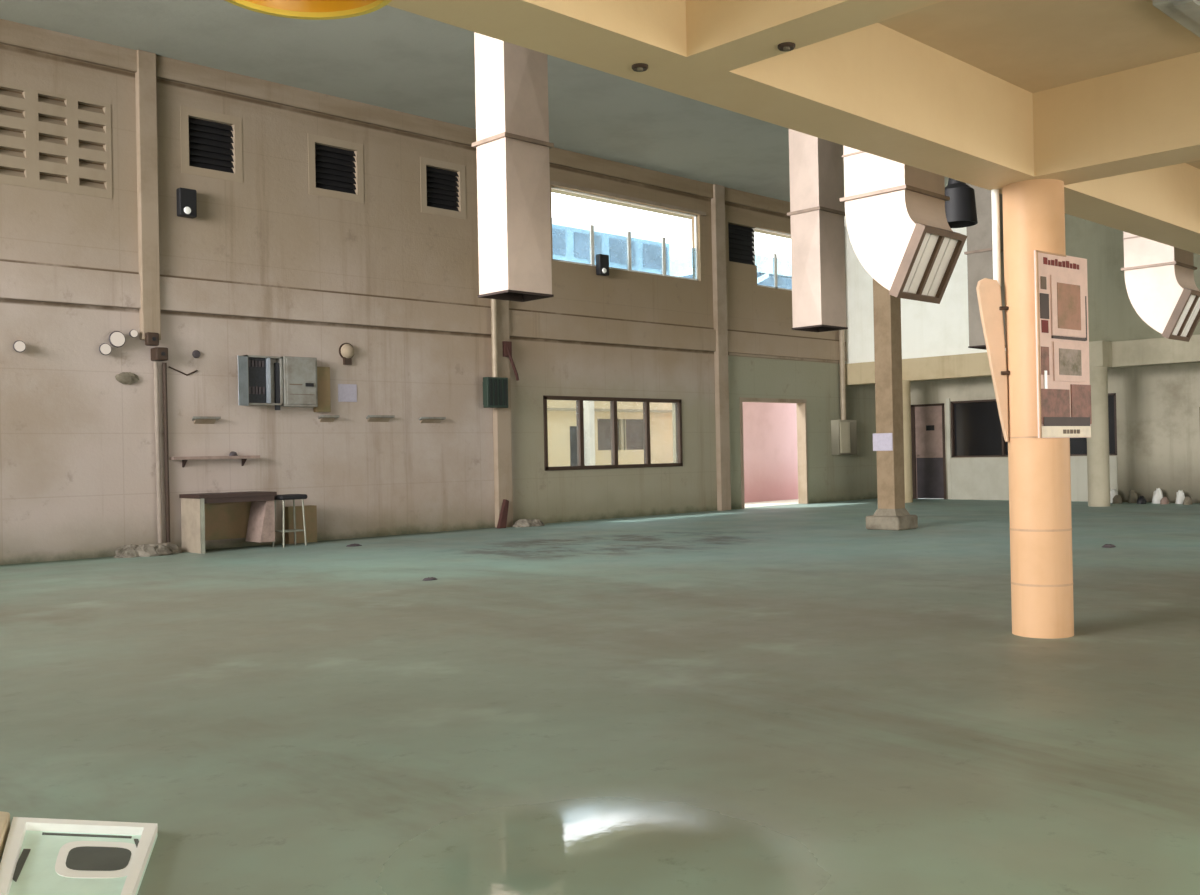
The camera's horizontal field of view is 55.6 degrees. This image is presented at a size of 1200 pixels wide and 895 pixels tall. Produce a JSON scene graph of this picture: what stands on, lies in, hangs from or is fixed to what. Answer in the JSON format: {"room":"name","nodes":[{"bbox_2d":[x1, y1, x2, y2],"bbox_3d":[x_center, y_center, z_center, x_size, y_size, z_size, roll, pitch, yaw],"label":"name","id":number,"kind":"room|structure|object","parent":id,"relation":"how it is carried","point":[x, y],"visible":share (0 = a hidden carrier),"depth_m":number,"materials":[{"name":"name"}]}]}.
{"room":"empty factory hall","nodes":[
{"label":"empty factory hall","id":0,"kind":"room"},
{"bbox_2d":[0,44,876,564],"bbox_3d":[-4.349,-2.272,20.407,34.250,7.750,0.250,-1,0,-44],"label":"wall","id":1,"kind":"structure","parent":0,"point":[78,454],"depth_m":19.79,"materials":[{"name":"paint"}]},
{"bbox_2d":[13,340,25,351],"bbox_3d":[-8.286,-1.442,16.257,0.162,0.172,0.186,-1,0,-21],"label":"bulb","id":2,"kind":"object","parent":1,"relation":"attached to","point":[19,346],"visible":1,"depth_m":16.20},
{"bbox_2d":[0,83,111,198],"bbox_3d":[-8.423,-4.479,16.409,2.680,1.440,0.130,-1,0,-44],"label":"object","id":3,"kind":"object","parent":1,"relation":"attached to","point":[49,141],"visible":1,"depth_m":16.75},
{"bbox_2d":[99,343,110,354],"bbox_3d":[-7.424,-1.474,17.091,0.191,0.184,0.171,-1,0,20],"label":"bulb","id":4,"kind":"object","parent":1,"relation":"attached to","point":[105,349],"visible":1,"depth_m":17.03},
{"bbox_2d":[109,331,125,347],"bbox_3d":[-7.293,-1.636,17.205,0.225,0.253,0.223,-1,0,-17],"label":"bulb","id":5,"kind":"object","parent":1,"relation":"attached to","point":[117,339],"visible":1,"depth_m":17.14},
{"bbox_2d":[115,372,138,383],"bbox_3d":[-7.212,-1.057,17.378,0.368,0.191,0.084,-1,0,-44],"label":"socket","id":6,"kind":"object","parent":1,"relation":"attached to","point":[124,377],"depth_m":17.35,"materials":[{"name":"beige plastic"}]},
{"bbox_2d":[135,50,160,339],"bbox_3d":[-6.989,-3.885,17.611,0.280,4.450,0.139,-1,0,-44],"label":"pilaster","id":7,"kind":"object","parent":1,"relation":"attached to","point":[145,76],"visible":0.89,"depth_m":17.55,"materials":[{"name":"paint"}]},
{"bbox_2d":[145,332,158,345],"bbox_3d":[-6.872,-1.663,17.488,0.190,0.200,0.119,-1,0,-44],"label":"switch box","id":8,"kind":"object","parent":7,"relation":"attached to","point":[151,339],"visible":1,"depth_m":17.44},
{"bbox_2d":[153,362,162,542],"bbox_3d":[-6.853,0.078,17.659,0.089,2.800,0.069,-1,0,-44],"label":"conduit pipe","id":9,"kind":"object","parent":1,"relation":"attached to","point":[155,364],"visible":1,"depth_m":17.63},
{"bbox_2d":[151,347,167,360],"bbox_3d":[-6.816,-1.443,17.634,0.190,0.200,0.260,-1,0,-44],"label":"switch box","id":10,"kind":"object","parent":1,"relation":"attached to","point":[157,353],"visible":1,"depth_m":17.56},
{"bbox_2d":[163,362,169,541],"bbox_3d":[-6.756,0.077,17.753,0.069,2.800,0.059,-1,0,-44],"label":"conduit pipe","id":11,"kind":"object","parent":1,"relation":"attached to","point":[165,405],"visible":1,"depth_m":17.73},
{"bbox_2d":[176,187,196,217],"bbox_3d":[-6.534,-3.857,17.990,0.280,0.440,0.230,-1,0,-44],"label":"lamp","id":12,"kind":"object","parent":1,"relation":"attached to","point":[186,198],"visible":1,"depth_m":17.91,"materials":[{"name":"black plastic"}]},
{"bbox_2d":[192,416,220,423],"bbox_3d":[-6.303,-0.437,18.205,0.460,0.115,0.120,-1,0,-44],"label":"wall bracket","id":13,"kind":"object","parent":1,"relation":"attached to","point":[197,419],"visible":1,"depth_m":18.19,"materials":[{"name":"metal"}]},
{"bbox_2d":[192,416,220,420],"bbox_3d":[-6.304,-0.462,18.205,0.460,0.065,0.120,-1,0,-44],"label":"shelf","id":14,"kind":"object","parent":13,"relation":"on","point":[195,418],"depth_m":18.17,"materials":[{"name":"metal"}]},
{"bbox_2d":[180,105,242,182],"bbox_3d":[-6.322,-4.894,18.474,1.040,1.070,0.148,-1,0,-44],"label":"air vent","id":15,"kind":"object","parent":1,"relation":"in","point":[206,146],"visible":1,"depth_m":18.46,"materials":[{"name":"paint"}]},
{"bbox_2d":[170,455,259,466],"bbox_3d":[-6.165,0.223,18.295,1.450,0.170,0.160,-1,0,-44],"label":"wall shelf","id":16,"kind":"object","parent":1,"relation":"attached to","point":[243,458],"visible":1,"depth_m":18.18,"materials":[{"name":"wood"}]},
{"bbox_2d":[238,355,282,409],"bbox_3d":[-5.619,-1.066,18.725,0.860,0.890,0.350,-1,0,-44],"label":"electrical box","id":17,"kind":"object","parent":1,"relation":"attached to","point":[260,378],"visible":1,"depth_m":18.80,"materials":[{"name":"grey paint"}]},
{"bbox_2d":[280,356,317,406],"bbox_3d":[-5.102,-1.108,19.283,0.620,0.840,0.268,-1,0,-44],"label":"box","id":18,"kind":"object","parent":1,"relation":"attached to","point":[299,373],"visible":0.98,"depth_m":19.18,"materials":[{"name":"grey paint"}]},
{"bbox_2d":[314,367,330,411],"bbox_3d":[-4.808,-1.001,19.686,0.280,0.780,0.100,-1,0,-44],"label":"board","id":19,"kind":"object","parent":1,"relation":"attached to","point":[323,373],"visible":0.86,"depth_m":19.65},
{"bbox_2d":[318,415,339,421],"bbox_3d":[-4.712,-0.500,19.752,0.380,0.115,0.120,-1,0,-44],"label":"wall bracket","id":20,"kind":"object","parent":1,"relation":"attached to","point":[323,418],"visible":1,"depth_m":19.73,"materials":[{"name":"metal"}]},
{"bbox_2d":[318,415,339,418],"bbox_3d":[-4.713,-0.525,19.752,0.380,0.065,0.120,-1,0,-44],"label":"tray","id":21,"kind":"object","parent":20,"relation":"on","point":[321,416],"depth_m":19.72,"materials":[{"name":"grey paint"}]},
{"bbox_2d":[308,133,363,202],"bbox_3d":[-4.680,-4.897,20.070,1.100,1.050,0.148,-1,0,-44],"label":"air vent","id":22,"kind":"object","parent":1,"relation":"in","point":[331,171],"visible":1,"depth_m":20.06,"materials":[{"name":"paint"}]},
{"bbox_2d":[339,343,354,364],"bbox_3d":[-4.430,-1.652,20.048,0.300,0.390,0.130,-1,0,-44],"label":"bell","id":23,"kind":"object","parent":1,"relation":"attached to","point":[346,350],"visible":1,"depth_m":20.01,"materials":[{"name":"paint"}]},
{"bbox_2d":[338,384,356,401],"bbox_3d":[-4.454,-0.961,20.090,0.370,0.310,0.012,-1,0,-44],"label":"paper notice","id":24,"kind":"object","parent":1,"relation":"attached to","point":[346,392],"visible":1,"depth_m":20.09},
{"bbox_2d":[366,415,394,421],"bbox_3d":[-3.959,-0.521,20.484,0.560,0.115,0.120,-1,0,-44],"label":"wall bracket","id":25,"kind":"object","parent":1,"relation":"attached to","point":[370,418],"visible":1,"depth_m":20.47,"materials":[{"name":"metal"}]},
{"bbox_2d":[366,415,394,418],"bbox_3d":[-3.960,-0.546,20.484,0.560,0.065,0.120,-1,0,-44],"label":"tray","id":26,"kind":"object","parent":25,"relation":"on","point":[369,416],"depth_m":20.44,"materials":[{"name":"grey paint"}]},
{"bbox_2d":[0,19,789,214],"bbox_3d":[-5.008,-5.974,19.631,32.300,0.330,0.080,-1,0,-44],"label":"wall beam","id":27,"kind":"structure","parent":1,"relation":"attached to","point":[14,34],"depth_m":19.62,"materials":[{"name":"paint"}]},
{"bbox_2d":[0,261,845,360],"bbox_3d":[-4.940,-2.429,19.614,32.300,0.520,0.070,-1,0,-44],"label":"wall beam","id":28,"kind":"structure","parent":1,"relation":"attached to","point":[18,281],"depth_m":20.15,"materials":[{"name":"paint"}]},
{"bbox_2d":[419,417,445,422],"bbox_3d":[-3.141,-0.513,21.278,0.560,0.115,0.120,-1,0,-44],"label":"wall bracket","id":29,"kind":"object","parent":1,"relation":"attached to","point":[422,419],"visible":1,"depth_m":21.26,"materials":[{"name":"metal"}]},
{"bbox_2d":[419,417,445,419],"bbox_3d":[-3.142,-0.538,21.278,0.560,0.065,0.120,-1,0,-44],"label":"tray","id":30,"kind":"object","parent":29,"relation":"on","point":[421,418],"depth_m":21.23,"materials":[{"name":"grey paint"}]},
{"bbox_2d":[420,157,465,218],"bbox_3d":[-3.019,-4.917,21.683,1.050,1.040,0.148,-1,0,-44],"label":"air vent","id":31,"kind":"object","parent":1,"relation":"in","point":[439,189],"visible":1,"depth_m":21.68,"materials":[{"name":"paint"}]},
{"bbox_2d":[483,377,507,407],"bbox_3d":[-2.071,-1.067,22.206,0.520,0.590,0.300,-1,0,-44],"label":"wall box","id":32,"kind":"object","parent":1,"relation":"attached to","point":[495,389],"visible":1,"depth_m":22.05,"materials":[{"name":"metal"}]},
{"bbox_2d":[491,299,497,376],"bbox_3d":[-2.090,-3.772,22.186,0.106,4.820,0.106,-1,0,-44],"label":"conduit pipe","id":33,"kind":"object","parent":32,"relation":"attached to","point":[493,301],"visible":0.4,"depth_m":22.13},
{"bbox_2d":[491,299,512,527],"bbox_3d":[-1.965,-2.308,22.452,0.360,7.750,0.139,-1,0,-44],"label":"pilaster","id":34,"kind":"object","parent":1,"relation":"attached to","point":[502,439],"visible":0.53,"depth_m":22.37,"materials":[{"name":"paint"}]},
{"bbox_2d":[502,341,518,380],"bbox_3d":[-1.737,-1.704,22.483,0.377,0.765,0.109,-1,0,-44],"label":"cable","id":35,"kind":"object","parent":34,"relation":"attached to","point":[507,345],"visible":1,"depth_m":22.41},
{"bbox_2d":[596,254,608,275],"bbox_3d":[0.043,-3.902,24.380,0.280,0.440,0.230,-1,0,-44],"label":"lamp","id":36,"kind":"object","parent":1,"relation":"attached to","point":[602,261],"visible":1,"depth_m":24.29,"materials":[{"name":"black plastic"}]},
{"bbox_2d":[543,395,682,470],"bbox_3d":[0.337,-0.315,24.784,4.210,1.540,0.130,-1,0,-44],"label":"window","id":37,"kind":"structure","parent":1,"relation":"in","point":[579,400],"depth_m":24.72,"materials":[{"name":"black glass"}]},
{"bbox_2d":[551,186,697,280],"bbox_3d":[0.610,-4.668,25.256,4.670,1.560,0.070,-1,0,-44],"label":"window","id":38,"kind":"structure","parent":1,"relation":"in","point":[591,227],"depth_m":25.27,"materials":[{"name":"white paint"}]},
{"bbox_2d":[550,180,705,215],"bbox_3d":[0.695,-5.491,25.178,5.000,0.080,0.050,-1,0,-44],"label":"trim","id":39,"kind":"structure","parent":1,"relation":"attached to","point":[554,183],"depth_m":25.01,"materials":[{"name":"paint"}]},
{"bbox_2d":[551,189,790,238],"bbox_3d":[-4.978,-5.707,20.824,34.600,0.150,1.100,-1,0,-44],"label":"trim","id":40,"kind":"structure","parent":1,"relation":"attached to","point":[552,190],"depth_m":27.11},
{"bbox_2d":[711,184,730,510],"bbox_3d":[2.883,-2.377,27.162,0.360,7.750,0.139,-1,0,-44],"label":"pilaster","id":41,"kind":"object","parent":1,"relation":"attached to","point":[718,200],"visible":1,"depth_m":27.07,"materials":[{"name":"paint"}]},
{"bbox_2d":[728,224,754,264],"bbox_3d":[3.433,-4.984,27.993,1.080,0.950,0.090,-1,0,-44],"label":"air vent","id":42,"kind":"object","parent":1,"relation":"in","point":[740,237],"visible":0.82,"depth_m":28.03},
{"bbox_2d":[752,227,791,290],"bbox_3d":[4.690,-4.767,29.229,2.440,1.480,0.060,-1,0,-44],"label":"window","id":43,"kind":"structure","parent":1,"relation":"in","point":[753,247],"depth_m":28.95,"materials":[{"name":"white paint"}]},
{"bbox_2d":[740,397,808,508],"bbox_3d":[4.317,0.123,28.758,2.738,2.710,0.280,-1,0,-44],"label":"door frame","id":44,"kind":"structure","parent":1,"relation":"in","point":[801,406],"depth_m":29.60,"materials":[{"name":"paint"}]},
{"bbox_2d":[728,353,838,362],"bbox_3d":[4.754,-2.289,29.048,4.650,0.080,0.040,-1,0,-44],"label":"trim","id":45,"kind":"structure","parent":1,"relation":"attached to","point":[732,354],"depth_m":28.87,"materials":[{"name":"paint"}]},
{"bbox_2d":[839,330,845,419],"bbox_3d":[6.492,-3.345,30.623,0.145,5.220,0.145,-1,0,-44],"label":"conduit pipe","id":46,"kind":"object","parent":1,"relation":"attached to","point":[841,332],"visible":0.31,"depth_m":30.55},
{"bbox_2d":[831,420,856,454],"bbox_3d":[6.561,-0.271,30.591,0.850,0.930,0.268,-1,0,-44],"label":"meter box","id":47,"kind":"object","parent":1,"relation":"attached to","point":[843,432],"visible":1,"depth_m":30.37,"materials":[{"name":"paint"}]},
{"bbox_2d":[0,0,948,211],"bbox_3d":[0.132,-6.365,15.556,34.600,0.200,13.700,-1,0,-44],"label":"ceiling","id":48,"kind":"structure","parent":0,"point":[388,57],"depth_m":18.87,"materials":[{"name":"paint"}]},
{"bbox_2d":[472,32,553,301],"bbox_3d":[-0.938,-3.927,12.071,0.670,4.672,0.550,-1,0,-44],"label":"duct","id":49,"kind":"object","parent":48,"relation":"hanging from","point":[512,144],"visible":0.88,"depth_m":11.87,"materials":[{"name":"metal"}]},
{"bbox_2d":[787,129,847,331],"bbox_3d":[3.021,-3.984,15.918,0.670,4.672,0.550,-1,0,-44],"label":"duct","id":50,"kind":"object","parent":48,"relation":"hanging from","point":[816,214],"visible":0.68,"depth_m":15.71,"materials":[{"name":"metal"}]},
{"bbox_2d":[840,145,966,303],"bbox_3d":[2.596,-3.801,9.886,0.720,5.090,0.814,-1,0,-44],"label":"duct","id":51,"kind":"object","parent":48,"relation":"hanging from","point":[899,230],"visible":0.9,"depth_m":9.69,"materials":[{"name":"metal"}]},
{"bbox_2d":[889,223,966,303],"bbox_3d":[2.800,-1.558,9.710,0.700,0.596,0.358,-1,0,-44],"label":"grille","id":52,"kind":"object","parent":51,"relation":"attached to","point":[923,257],"depth_m":9.61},
{"bbox_2d":[945,178,977,227],"bbox_3d":[4.030,-4.447,12.978,0.440,3.820,0.440,-1,0,-44],"label":"lamp","id":53,"kind":"object","parent":48,"relation":"hanging from","point":[960,210],"visible":0.6,"depth_m":12.79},
{"bbox_2d":[964,183,1005,349],"bbox_3d":[6.607,-4.036,19.402,0.670,4.672,0.550,-1,0,-44],"label":"duct","id":54,"kind":"object","parent":48,"relation":"hanging from","point":[979,253],"visible":0.37,"depth_m":19.21,"materials":[{"name":"metal"}]},
{"bbox_2d":[1121,231,1199,341],"bbox_3d":[6.999,-3.864,14.165,0.720,5.090,0.814,-1,0,-44],"label":"duct","id":55,"kind":"object","parent":48,"relation":"hanging from","point":[1161,287],"visible":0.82,"depth_m":13.96,"materials":[{"name":"metal"}]},
{"bbox_2d":[1161,288,1199,341],"bbox_3d":[7.203,-1.622,13.988,0.700,0.596,0.358,-1,0,-44],"label":"grille","id":56,"kind":"object","parent":55,"relation":"attached to","point":[1180,307],"depth_m":13.85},
{"bbox_2d":[0,498,1199,894],"bbox_3d":[3.565,1.499,12.139,34.600,0.200,23.100,-1,0,-44],"label":"floor","id":57,"kind":"structure","parent":0,"point":[788,699],"depth_m":6.20,"materials":[{"name":"paint"}]},
{"bbox_2d":[0,811,9,859],"bbox_3d":[-2.177,1.432,3.981,0.165,0.070,1.147,-1,0,-24],"label":"plastic crate edge","id":58,"kind":"object","parent":57,"relation":"on","point":[4,816],"visible":0.91,"depth_m":4.23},
{"bbox_2d":[0,817,157,894],"bbox_3d":[-1.782,1.433,3.919,0.505,0.050,1.224,-1,0,-23],"label":"plastic tray","id":59,"kind":"object","parent":57,"relation":"on","point":[41,856],"visible":1,"depth_m":3.99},
{"bbox_2d":[113,543,181,557],"bbox_3d":[-6.814,1.545,17.279,1.033,0.180,0.513,-1,0,-44],"label":"rubble heap","id":60,"kind":"object","parent":57,"relation":"on","point":[145,550],"visible":1,"depth_m":17.07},
{"bbox_2d":[179,491,276,553],"bbox_3d":[-5.887,1.172,18.088,1.300,0.900,0.710,-1,0,-44],"label":"desk","id":61,"kind":"object","parent":57,"relation":"on","point":[250,515],"visible":1,"depth_m":18.20,"materials":[{"name":"laminate"}]},
{"bbox_2d":[272,494,306,546],"bbox_3d":[-5.070,1.188,18.581,0.480,0.841,0.400,-1,0,-44],"label":"stool","id":62,"kind":"object","parent":57,"relation":"on","point":[283,497],"visible":0.89,"depth_m":18.55,"materials":[{"name":"grey metal"}]},
{"bbox_2d":[285,505,316,543],"bbox_3d":[-5.075,1.302,19.285,0.530,0.620,0.180,-1,0,-44],"label":"cardboard sheet","id":63,"kind":"object","parent":57,"relation":"on","point":[310,511],"visible":0.93,"depth_m":19.20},
{"bbox_2d":[497,499,508,527],"bbox_3d":[-1.893,1.290,22.209,0.310,0.550,0.140,-1,0,-44],"label":"wooden plank","id":64,"kind":"object","parent":57,"relation":"on","point":[502,521],"visible":1,"depth_m":22.18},
{"bbox_2d":[513,519,544,526],"bbox_3d":[-1.423,1.479,22.504,0.703,0.158,0.396,-1,0,-44],"label":"rubble heap","id":65,"kind":"object","parent":57,"relation":"on","point":[522,522],"visible":1,"depth_m":22.36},
{"bbox_2d":[865,279,917,530],"bbox_3d":[4.974,-2.457,19.742,0.660,7.740,0.660,-1,0,-44],"label":"square post","id":66,"kind":"object","parent":57,"relation":"on","point":[891,513],"visible":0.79,"depth_m":19.60,"materials":[{"name":"paint"}]},
{"bbox_2d":[873,433,892,450],"bbox_3d":[4.870,-0.095,19.623,0.015,0.300,0.380,-1,0,-44],"label":"paper notice","id":67,"kind":"object","parent":66,"relation":"attached to","point":[881,441],"visible":1,"depth_m":19.61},
{"bbox_2d":[902,380,912,502],"bbox_3d":[7.720,-0.151,29.364,0.600,3.130,0.600,-1,0,-44],"label":"column","id":68,"kind":"structure","parent":57,"relation":"on","point":[905,383],"depth_m":29.10,"materials":[{"name":"beige paint"}]},
{"bbox_2d":[1002,179,1073,638],"bbox_3d":[3.253,-0.282,8.465,0.434,3.330,0.434,-1,0,-44],"label":"round column","id":69,"kind":"structure","parent":57,"relation":"on","point":[1040,528],"depth_m":8.29,"materials":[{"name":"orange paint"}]},
{"bbox_2d":[976,278,1009,441],"bbox_3d":[2.922,-0.649,8.460,0.215,1.218,0.074,-1,0,0],"label":"leaning board","id":70,"kind":"object","parent":69,"relation":"attached to","point":[988,290],"visible":1,"depth_m":8.45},
{"bbox_2d":[991,189,1000,286],"bbox_3d":[2.981,-1.576,8.573,0.056,0.730,0.056,-1,0,-44],"label":"pipe","id":71,"kind":"object","parent":69,"relation":"attached to","point":[994,192],"visible":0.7,"depth_m":8.55,"materials":[{"name":"metal"}]},
{"bbox_2d":[1009,250,1091,438],"bbox_3d":[3.226,-0.731,8.410,0.694,1.330,0.494,-1,0,-44],"label":"board","id":72,"kind":"object","parent":69,"relation":"attached to","point":[1061,284],"visible":0.91,"depth_m":8.23,"materials":[{"name":"paper"}]},
{"bbox_2d":[1040,276,1046,289],"bbox_3d":[3.157,-1.172,8.110,0.071,0.090,0.004,-1,0,-38],"label":"photo","id":73,"kind":"object","parent":72,"relation":"on","point":[1043,279],"depth_m":8.11},
{"bbox_2d":[1040,293,1048,318],"bbox_3d":[3.166,-1.007,8.113,0.114,0.180,0.004,-1,0,-38],"label":"photo","id":74,"kind":"object","parent":72,"relation":"on","point":[1044,297],"depth_m":8.11},
{"bbox_2d":[1041,320,1048,332],"bbox_3d":[3.169,-0.862,8.112,0.085,0.090,0.004,-1,0,-38],"label":"photo","id":75,"kind":"object","parent":72,"relation":"attached to","point":[1044,323],"depth_m":8.11},
{"bbox_2d":[1041,346,1049,374],"bbox_3d":[3.168,-0.617,8.107,0.099,0.200,0.004,-1,0,-38],"label":"photo","id":76,"kind":"object","parent":72,"relation":"attached to","point":[1045,350],"depth_m":8.11},
{"bbox_2d":[1044,370,1047,388],"bbox_3d":[3.170,-0.472,8.101,0.035,0.150,0.003,-1,0,-38],"label":"photo","id":77,"kind":"object","parent":72,"relation":"on","point":[1045,371],"depth_m":8.10,"materials":[{"name":"white paper"}]},
{"bbox_2d":[1041,389,1069,423],"bbox_3d":[3.265,-0.293,8.173,0.383,0.250,0.008,-1,0,-38],"label":"photo","id":78,"kind":"object","parent":72,"relation":"on","point":[1055,403],"depth_m":8.17},
{"bbox_2d":[1050,275,1085,337],"bbox_3d":[3.414,-1.026,8.303,0.453,0.430,0.059,-1,0,-44],"label":"photo","id":79,"kind":"object","parent":72,"relation":"on","point":[1067,292],"depth_m":8.29},
{"bbox_2d":[1057,282,1080,329],"bbox_3d":[3.418,-1.026,8.298,0.312,0.330,0.003,-1,0,-38],"label":"picture","id":80,"kind":"object","parent":72,"relation":"attached to","point":[1068,293],"depth_m":8.29},
{"bbox_2d":[1053,342,1085,381],"bbox_3d":[3.422,-0.621,8.301,0.425,0.280,0.056,-1,0,-44],"label":"photo","id":81,"kind":"object","parent":72,"relation":"attached to","point":[1069,358],"depth_m":8.29},
{"bbox_2d":[1059,348,1081,375],"bbox_3d":[3.426,-0.621,8.296,0.298,0.190,0.003,-1,0,-38],"label":"picture","id":82,"kind":"object","parent":72,"relation":"attached to","point":[1070,359],"depth_m":8.29},
{"bbox_2d":[1070,384,1091,423],"bbox_3d":[3.545,-0.318,8.392,0.270,0.290,0.008,-1,0,-38],"label":"photo","id":83,"kind":"object","parent":72,"relation":"on","point":[1080,394],"depth_m":8.38},
{"bbox_2d":[1087,341,1111,506],"bbox_3d":[11.217,-0.527,25.688,0.500,3.700,0.500,-1,0,-44],"label":"column","id":84,"kind":"structure","parent":57,"relation":"on","point":[1100,352],"depth_m":25.48,"materials":[{"name":"paint"}]},
{"bbox_2d":[1112,495,1121,503],"bbox_3d":[12.152,1.209,26.758,0.332,0.203,0.193,-1,0,-44],"label":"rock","id":85,"kind":"object","parent":57,"relation":"on","point":[1117,499],"visible":1,"depth_m":26.68,"materials":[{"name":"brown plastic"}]},
{"bbox_2d":[1128,490,1137,502],"bbox_3d":[12.535,1.148,26.789,0.315,0.311,0.214,-1,0,-34],"label":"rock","id":86,"kind":"object","parent":57,"relation":"on","point":[1132,498],"visible":0.91,"depth_m":26.70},
{"bbox_2d":[1152,488,1162,503],"bbox_3d":[12.923,1.113,26.402,0.263,0.360,0.303,-1,0,12],"label":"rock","id":87,"kind":"object","parent":57,"relation":"on","point":[1157,495],"visible":0.87,"depth_m":26.30,"materials":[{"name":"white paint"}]},
{"bbox_2d":[1175,490,1184,503],"bbox_3d":[13.271,1.127,26.039,0.323,0.315,0.217,-1,0,-44],"label":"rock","id":88,"kind":"object","parent":57,"relation":"on","point":[1180,496],"visible":0.88,"depth_m":25.95,"materials":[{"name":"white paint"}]},
{"bbox_2d":[844,214,1199,363],"bbox_3d":[14.510,-4.484,22.921,0.250,4.050,22.500,-1,0,-44],"label":"wall","id":89,"kind":"structure","parent":0,"point":[928,329],"depth_m":28.40,"materials":[{"name":"paint"}]},
{"bbox_2d":[845,351,1005,385],"bbox_3d":[8.635,-2.022,29.004,0.450,0.570,5.500,-1,0,-44],"label":"trim","id":90,"kind":"structure","parent":89,"relation":"attached to","point":[972,365],"depth_m":28.89,"materials":[{"name":"beige paint"}]},
{"bbox_2d":[1107,335,1199,368],"bbox_3d":[16.472,-2.225,20.936,0.450,0.570,17.000,-1,0,-44],"label":"trim","id":91,"kind":"structure","parent":89,"relation":"attached to","point":[1154,351],"depth_m":25.04,"materials":[{"name":"paint"}]},
{"bbox_2d":[878,0,1199,168],"bbox_3d":[7.544,-2.744,6.546,32.600,0.200,9.380,-1,0,-44],"label":"ceiling","id":92,"kind":"structure","parent":0,"point":[1034,46],"depth_m":7.05,"materials":[{"name":"beige paint"}]},
{"bbox_2d":[225,0,391,19],"bbox_3d":[-0.780,-1.842,2.914,0.492,1.312,0.492,-1,0,-44],"label":"pendant lamp","id":93,"kind":"object","parent":92,"relation":"hanging from","point":[295,9],"visible":1,"depth_m":3.12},
{"bbox_2d":[387,0,1199,254],"bbox_3d":[4.431,-2.263,9.757,32.600,0.600,0.420,-1,0,-44],"label":"beam","id":94,"kind":"structure","parent":92,"relation":"attached to","point":[876,89],"depth_m":6.76,"materials":[{"name":"beige paint"}]},
{"bbox_2d":[632,63,647,71],"bbox_3d":[0.200,-1.887,5.679,0.084,0.030,0.084,-1,0,-44],"label":"socket","id":95,"kind":"object","parent":94,"relation":"attached to","point":[638,67],"visible":1,"depth_m":5.65,"materials":[{"name":"black metal"}]},
{"bbox_2d":[686,0,944,70],"bbox_3d":[3.549,-2.287,2.571,0.320,0.600,8.660,-1,0,-44],"label":"beam","id":96,"kind":"structure","parent":92,"relation":"attached to","point":[728,35],"depth_m":5.30,"materials":[{"name":"beige paint"}]},
{"bbox_2d":[778,42,794,51],"bbox_3d":[0.889,-1.902,5.429,0.084,0.030,0.084,-1,0,-44],"label":"socket","id":97,"kind":"object","parent":96,"relation":"attached to","point":[786,46],"visible":1,"depth_m":5.40,"materials":[{"name":"black metal"}]},
{"bbox_2d":[1033,52,1199,184],"bbox_3d":[6.288,-2.326,5.232,0.440,0.600,8.660,-1,0,-44],"label":"beam","id":98,"kind":"structure","parent":92,"relation":"attached to","point":[1146,117],"depth_m":7.78,"materials":[{"name":"beige paint"}]},
{"bbox_2d":[1152,0,1199,37],"bbox_3d":[3.564,-2.524,6.663,0.950,0.080,0.300,-1,0,-44],"label":"ceiling lamp","id":99,"kind":"object","parent":92,"relation":"attached to","point":[1186,13],"visible":1,"depth_m":6.50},
{"bbox_2d":[910,362,1199,502],"bbox_3d":[15.807,-0.628,24.084,0.250,3.700,22.500,-1,0,-44],"label":"wall","id":100,"kind":"structure","parent":0,"point":[1158,412],"depth_m":26.84,"materials":[{"name":"paint"}]},
{"bbox_2d":[911,403,945,498],"bbox_3d":[8.962,0.109,31.011,0.130,2.580,1.000,-1,0,-44],"label":"door","id":101,"kind":"structure","parent":100,"relation":"in","point":[927,420],"depth_m":30.99,"materials":[{"name":"metal"}]},
{"bbox_2d":[946,398,951,498],"bbox_3d":[9.353,0.038,30.514,0.060,2.700,0.100,-1,0,-44],"label":"trim","id":102,"kind":"structure","parent":100,"relation":"attached to","point":[948,406],"depth_m":30.49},
{"bbox_2d":[950,393,1116,456],"bbox_3d":[10.957,-0.523,28.991,0.130,1.500,4.340,-1,0,-44],"label":"window","id":103,"kind":"structure","parent":100,"relation":"in","point":[976,429],"depth_m":29.93,"materials":[{"name":"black glass"}]},
{"bbox_2d":[951,456,1117,501],"bbox_3d":[10.891,0.798,28.949,0.050,1.100,4.420,-1,0,-44],"label":"trim","id":104,"kind":"structure","parent":100,"relation":"attached to","point":[971,478],"depth_m":29.62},
{"label":"outside","id":105,"kind":"structure","parent":0,"visible":0},
{"bbox_2d":[745,499,797,507],"bbox_3d":[-16.004,2.132,59.554,120.000,0.100,72.200,-1,0,-44],"label":"ground","id":106,"kind":"structure","parent":105,"point":[793,501],"depth_m":30.73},
{"bbox_2d":[547,400,672,466],"bbox_3d":[1.504,-1.036,32.161,19.000,5.220,0.600,-1,0,-44],"label":"annex building","id":107,"kind":"structure","parent":106,"relation":"on","point":[561,414],"depth_m":30.87,"materials":[{"name":"paint"}]},
{"bbox_2d":[552,218,669,274],"bbox_3d":[-1.119,-4.539,57.553,9.700,12.620,4.050,-1,0,-44],"label":"building","id":108,"kind":"structure","parent":106,"relation":"on","point":[570,240],"depth_m":56.45,"materials":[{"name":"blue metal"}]},
{"bbox_2d":[677,247,791,288],"bbox_3d":[8.360,-4.876,66.664,7.000,13.020,4.200,-1,0,-44],"label":"shed","id":109,"kind":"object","parent":106,"relation":"on","point":[763,257],"visible":0.19,"depth_m":65.41,"materials":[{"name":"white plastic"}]},
{"bbox_2d":[742,402,797,502],"bbox_3d":[5.716,-0.714,33.212,6.500,4.420,0.250,-1,0,-44],"label":"outbuilding","id":110,"kind":"structure","parent":106,"relation":"on","point":[769,429],"depth_m":32.12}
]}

